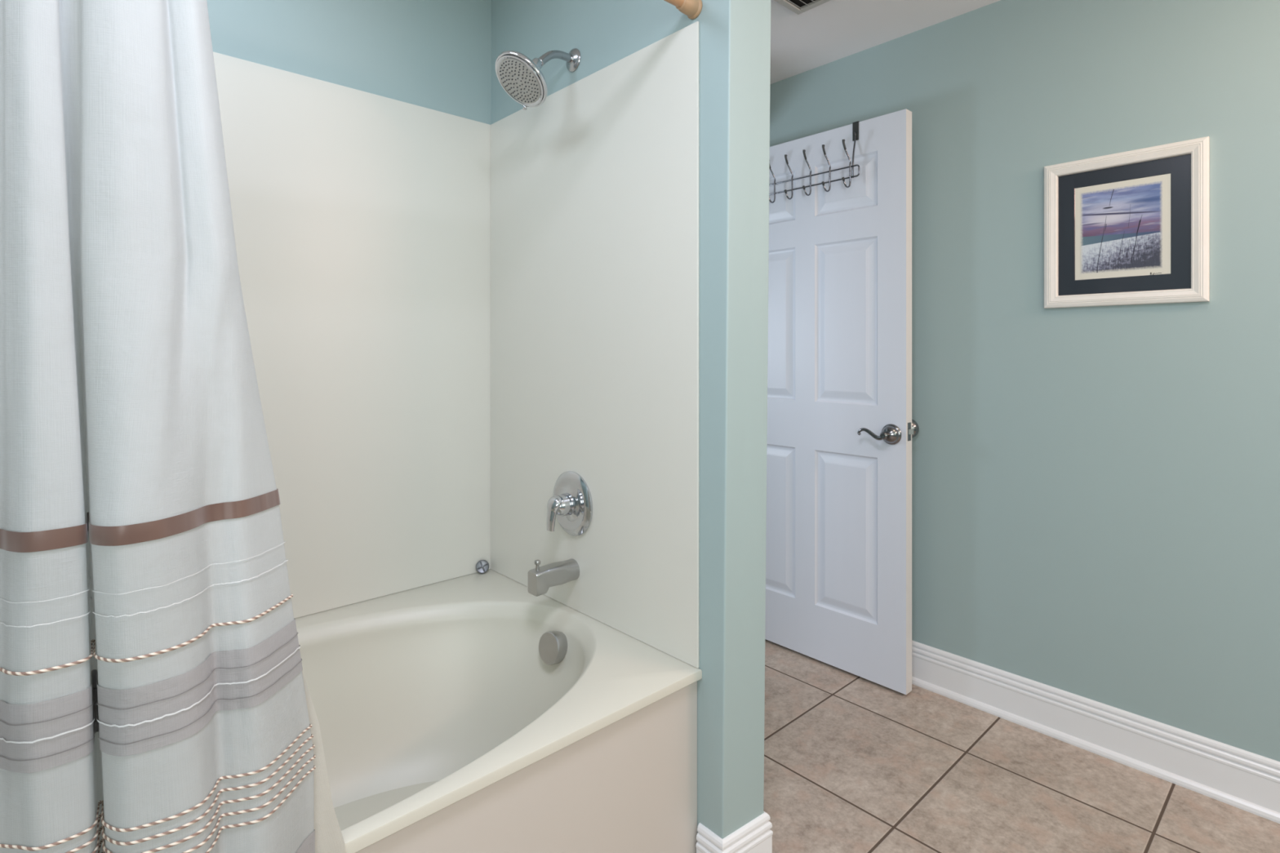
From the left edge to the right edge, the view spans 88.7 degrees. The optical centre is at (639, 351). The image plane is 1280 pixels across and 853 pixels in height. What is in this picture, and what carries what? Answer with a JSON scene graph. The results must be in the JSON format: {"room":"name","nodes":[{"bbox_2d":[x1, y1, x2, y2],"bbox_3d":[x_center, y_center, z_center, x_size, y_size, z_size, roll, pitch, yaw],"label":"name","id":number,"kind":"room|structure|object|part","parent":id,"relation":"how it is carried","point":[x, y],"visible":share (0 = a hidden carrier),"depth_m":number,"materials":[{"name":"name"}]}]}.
{"room":"bathroom","nodes":[
{"label":"bathroom","id":0,"kind":"room"},
{"bbox_2d":[206,0,491,124],"bbox_3d":[-0.849,0.019,1.882,3.390,2.362,0.120,0,0,-43],"label":"wall","id":1,"kind":"structure","parent":0,"point":[435,55],"depth_m":1.89,"materials":[{"name":"blue paint"}]},
{"bbox_2d":[213,51,490,618],"bbox_3d":[-1.047,-0.015,1.613,1.532,1.444,0.006,0,0,-43],"label":"tub surround panel","id":2,"kind":"object","parent":1,"relation":"attached to","point":[362,220],"visible":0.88,"depth_m":1.85,"materials":[{"name":"plastic"}]},
{"bbox_2d":[491,0,770,841],"bbox_3d":[-0.092,0.019,1.808,0.136,2.362,1.014,0,0,-43],"label":"wall partition","id":3,"kind":"structure","parent":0,"point":[735,35],"depth_m":1.45,"materials":[{"name":"blue paint"}]},
{"bbox_2d":[495,48,580,110],"bbox_3d":[-0.266,-0.740,1.726,0.231,0.188,0.155,0,0,-43],"label":"shower fixture","id":4,"kind":"object","parent":3,"relation":"attached to","point":[522,78],"visible":1,"depth_m":1.69,"materials":[{"name":"silver metal"}]},
{"bbox_3d":[-0.310,-0.696,1.685,0.095,0.084,0.126,0,0,-43],"label":"plate","id":5,"kind":"part","parent":4,"relation":"part of","materials":[{"name":"silver metal"}]},
{"bbox_3d":[-0.227,-0.785,1.764,0.118,0.060,0.021,0,0,-43],"label":"arm","id":6,"kind":"part","parent":4,"relation":"part of","materials":[{"name":"silver metal"}]},
{"bbox_2d":[490,21,698,668],"bbox_3d":[-0.176,-0.015,1.794,0.006,1.444,0.906,0,0,-43],"label":"tub surround panel","id":7,"kind":"object","parent":3,"relation":"attached to","point":[594,186],"visible":1,"depth_m":1.70,"materials":[{"name":"plastic"}]},
{"bbox_2d":[528,558,579,596],"bbox_3d":[-0.231,0.591,1.750,0.134,0.087,0.056,0,0,-43],"label":"tub spout","id":8,"kind":"object","parent":7,"relation":"attached to","point":[540,579],"visible":1,"depth_m":1.72,"materials":[{"name":"silver metal"}]},
{"bbox_3d":[-0.269,0.561,1.716,0.017,0.028,0.017,0,0,-43],"label":"diverter knob","id":9,"kind":"part","parent":8,"relation":"part of","materials":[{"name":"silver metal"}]},
{"bbox_2d":[546,471,592,536],"bbox_3d":[-0.214,0.416,1.769,0.083,0.176,0.176,0,0,-43],"label":"shower valve","id":10,"kind":"object","parent":7,"relation":"attached to","point":[571,503],"visible":1,"depth_m":1.76,"materials":[{"name":"silver metal"}]},
{"bbox_3d":[-0.230,0.432,1.754,0.040,0.090,0.048,0,0,-43],"label":"handle","id":11,"kind":"part","parent":10,"relation":"part of","materials":[{"name":"silver metal"}]},
{"bbox_2d":[663,0,702,19],"bbox_3d":[-0.441,-0.771,0.953,1.533,0.046,0.046,0,0,-43],"label":"shower curtain rod","id":12,"kind":"object","parent":3,"relation":"attached to","point":[692,9],"visible":1,"depth_m":1.45,"materials":[{"name":"metal"}]},
{"bbox_2d":[0,0,315,852],"bbox_3d":[-0.603,0.190,0.702,0.499,1.850,0.119,0,0,-43],"label":"shower curtain","id":13,"kind":"object","parent":12,"relation":"hanging from","point":[153,698],"visible":1,"depth_m":0.71,"materials":[{"name":"white fabric"}]},
{"bbox_3d":[-0.607,0.326,0.688,0.464,0.004,0.092,0,0,-43],"label":"braided cord","id":14,"kind":"part","parent":13,"relation":"part of","materials":[{"name":"beige fabric"}]},
{"bbox_3d":[-0.599,0.510,0.697,0.489,0.004,0.093,0,0,-43],"label":"braided cord","id":15,"kind":"part","parent":13,"relation":"part of","materials":[{"name":"beige fabric"}]},
{"bbox_3d":[-0.598,0.525,0.698,0.491,0.004,0.093,0,0,-43],"label":"braided cord","id":16,"kind":"part","parent":13,"relation":"part of","materials":[{"name":"beige fabric"}]},
{"bbox_3d":[-0.598,0.540,0.699,0.492,0.004,0.093,0,0,-43],"label":"braided cord","id":17,"kind":"part","parent":13,"relation":"part of","materials":[{"name":"beige fabric"}]},
{"bbox_3d":[-0.597,0.555,0.699,0.494,0.004,0.093,0,0,-43],"label":"braided cord","id":18,"kind":"part","parent":13,"relation":"part of","materials":[{"name":"brown fabric"}]},
{"bbox_3d":[-0.597,0.570,0.699,0.494,0.004,0.093,0,0,-43],"label":"braided cord","id":19,"kind":"part","parent":13,"relation":"part of","materials":[{"name":"fabric"}]},
{"bbox_2d":[302,671,345,852],"bbox_3d":[-0.653,0.182,0.734,0.632,1.835,0.021,0,0,-43],"label":"liner","id":20,"kind":"object","parent":12,"relation":"hanging from","point":[329,838],"visible":0.05,"depth_m":0.92,"materials":[{"name":"beige plastic"}]},
{"bbox_3d":[-0.456,-0.771,0.940,1.490,0.027,0.027,0,0,-43],"label":"rod","id":21,"kind":"part","parent":12,"relation":"part of","materials":[{"name":"metal"}]},
{"bbox_2d":[696,811,773,852],"bbox_3d":[-0.092,1.126,1.805,0.179,0.148,1.016,0,0,-43],"label":"baseboard","id":22,"kind":"structure","parent":3,"relation":"attached to","point":[756,836],"depth_m":1.45,"materials":[{"name":"white paint"}]},
{"bbox_2d":[770,0,999,84],"bbox_3d":[-0.079,-1.202,1.116,3.494,0.080,4.650,0,0,-43],"label":"ceiling","id":23,"kind":"structure","parent":0,"point":[833,30],"depth_m":2.34,"materials":[{"name":"paint"}]},
{"bbox_2d":[774,0,830,14],"bbox_3d":[0.532,-1.156,2.059,0.252,0.012,0.251,0,0,-43],"label":"ceiling vent","id":24,"kind":"object","parent":23,"relation":"in","point":[798,6],"visible":1,"depth_m":2.18,"materials":[{"name":"plastic"}]},
{"bbox_2d":[763,639,1279,852],"bbox_3d":[-0.079,1.240,1.116,3.494,0.080,4.650,0,0,-43],"label":"floor","id":25,"kind":"structure","parent":0,"point":[853,763],"depth_m":1.81,"materials":[{"name":"tile"}]},
{"bbox_2d":[295,568,702,852],"bbox_3d":[-0.737,0.953,1.277,1.532,0.492,0.920,0,0,-43],"label":"bathtub","id":26,"kind":"object","parent":25,"relation":"on","point":[475,713],"visible":0.66,"depth_m":1.59,"materials":[{"name":"white plastic"}]},
{"bbox_2d":[475,560,488,573],"bbox_3d":[-0.503,0.686,2.090,0.042,0.040,0.024,0,0,-10],"label":"stopper","id":27,"kind":"object","parent":26,"relation":"on","point":[482,566],"visible":1,"depth_m":2.08,"materials":[{"name":"silver metal"}]},
{"bbox_2d":[769,0,1279,761],"bbox_3d":[1.170,0.019,2.264,0.100,2.362,4.650,0,0,-43],"label":"wall","id":28,"kind":"structure","parent":0,"point":[1095,490],"depth_m":1.98,"materials":[{"name":"green paint"}]},
{"bbox_2d":[764,108,919,694],"bbox_3d":[0.669,0.174,2.584,0.193,2.028,0.837,0,0,-43],"label":"door","id":29,"kind":"structure","parent":28,"relation":"in","point":[842,428],"depth_m":2.44,"materials":[{"name":"paint"}]},
{"bbox_2d":[768,120,859,203],"bbox_3d":[0.640,-0.720,2.554,0.117,0.248,0.486,0,0,-43],"label":"hook rack","id":30,"kind":"object","parent":29,"relation":"attached to","point":[855,125],"visible":0.66,"depth_m":2.45,"materials":[{"name":"silver metal"}]},
{"bbox_3d":[0.629,-0.656,2.544,0.005,0.044,0.486,0,0,-43],"label":"rail","id":31,"kind":"part","parent":30,"relation":"part of","materials":[{"name":"silver metal"}]},
{"bbox_3d":[0.812,0.290,2.300,0.018,0.039,0.105,0,0,-43],"label":"lever","id":32,"kind":"part","parent":29,"relation":"part of","materials":[{"name":"grey metal"}]},
{"bbox_3d":[0.861,0.291,2.281,0.065,0.073,0.073,0,0,-43],"label":"handle","id":33,"kind":"part","parent":29,"relation":"part of","materials":[{"name":"grey metal"}]},
{"bbox_3d":[0.937,0.279,2.280,0.023,0.064,0.004,0,0,-43],"label":"latch plate","id":34,"kind":"part","parent":29,"relation":"part of","materials":[{"name":"grey metal"}]},
{"bbox_3d":[0.956,0.278,2.354,0.083,0.073,0.073,0,0,-43],"label":"handle","id":35,"kind":"part","parent":29,"relation":"part of","materials":[{"name":"grey metal"}]},
{"bbox_2d":[911,640,1279,823],"bbox_3d":[1.537,1.126,1.775,0.022,0.148,3.231,0,0,-43],"label":"baseboard","id":36,"kind":"structure","parent":28,"relation":"attached to","point":[1238,778],"depth_m":1.93,"materials":[{"name":"white paint"}]},
{"bbox_2d":[1044,136,1209,308],"bbox_3d":[1.407,-0.359,1.917,0.020,0.446,0.394,0,0,-43],"label":"framed picture","id":37,"kind":"object","parent":28,"relation":"attached to","point":[1132,227],"visible":1,"depth_m":1.90,"materials":[{"name":"white wood"}]},
{"bbox_2d":[1075,173,1170,279],"bbox_3d":[1.411,-0.359,1.921,0.002,0.285,0.233,0,0,-43],"label":"print","id":38,"kind":"object","parent":37,"relation":"attached to","point":[1122,222],"depth_m":1.91,"materials":[{"name":"paper"}]}
]}

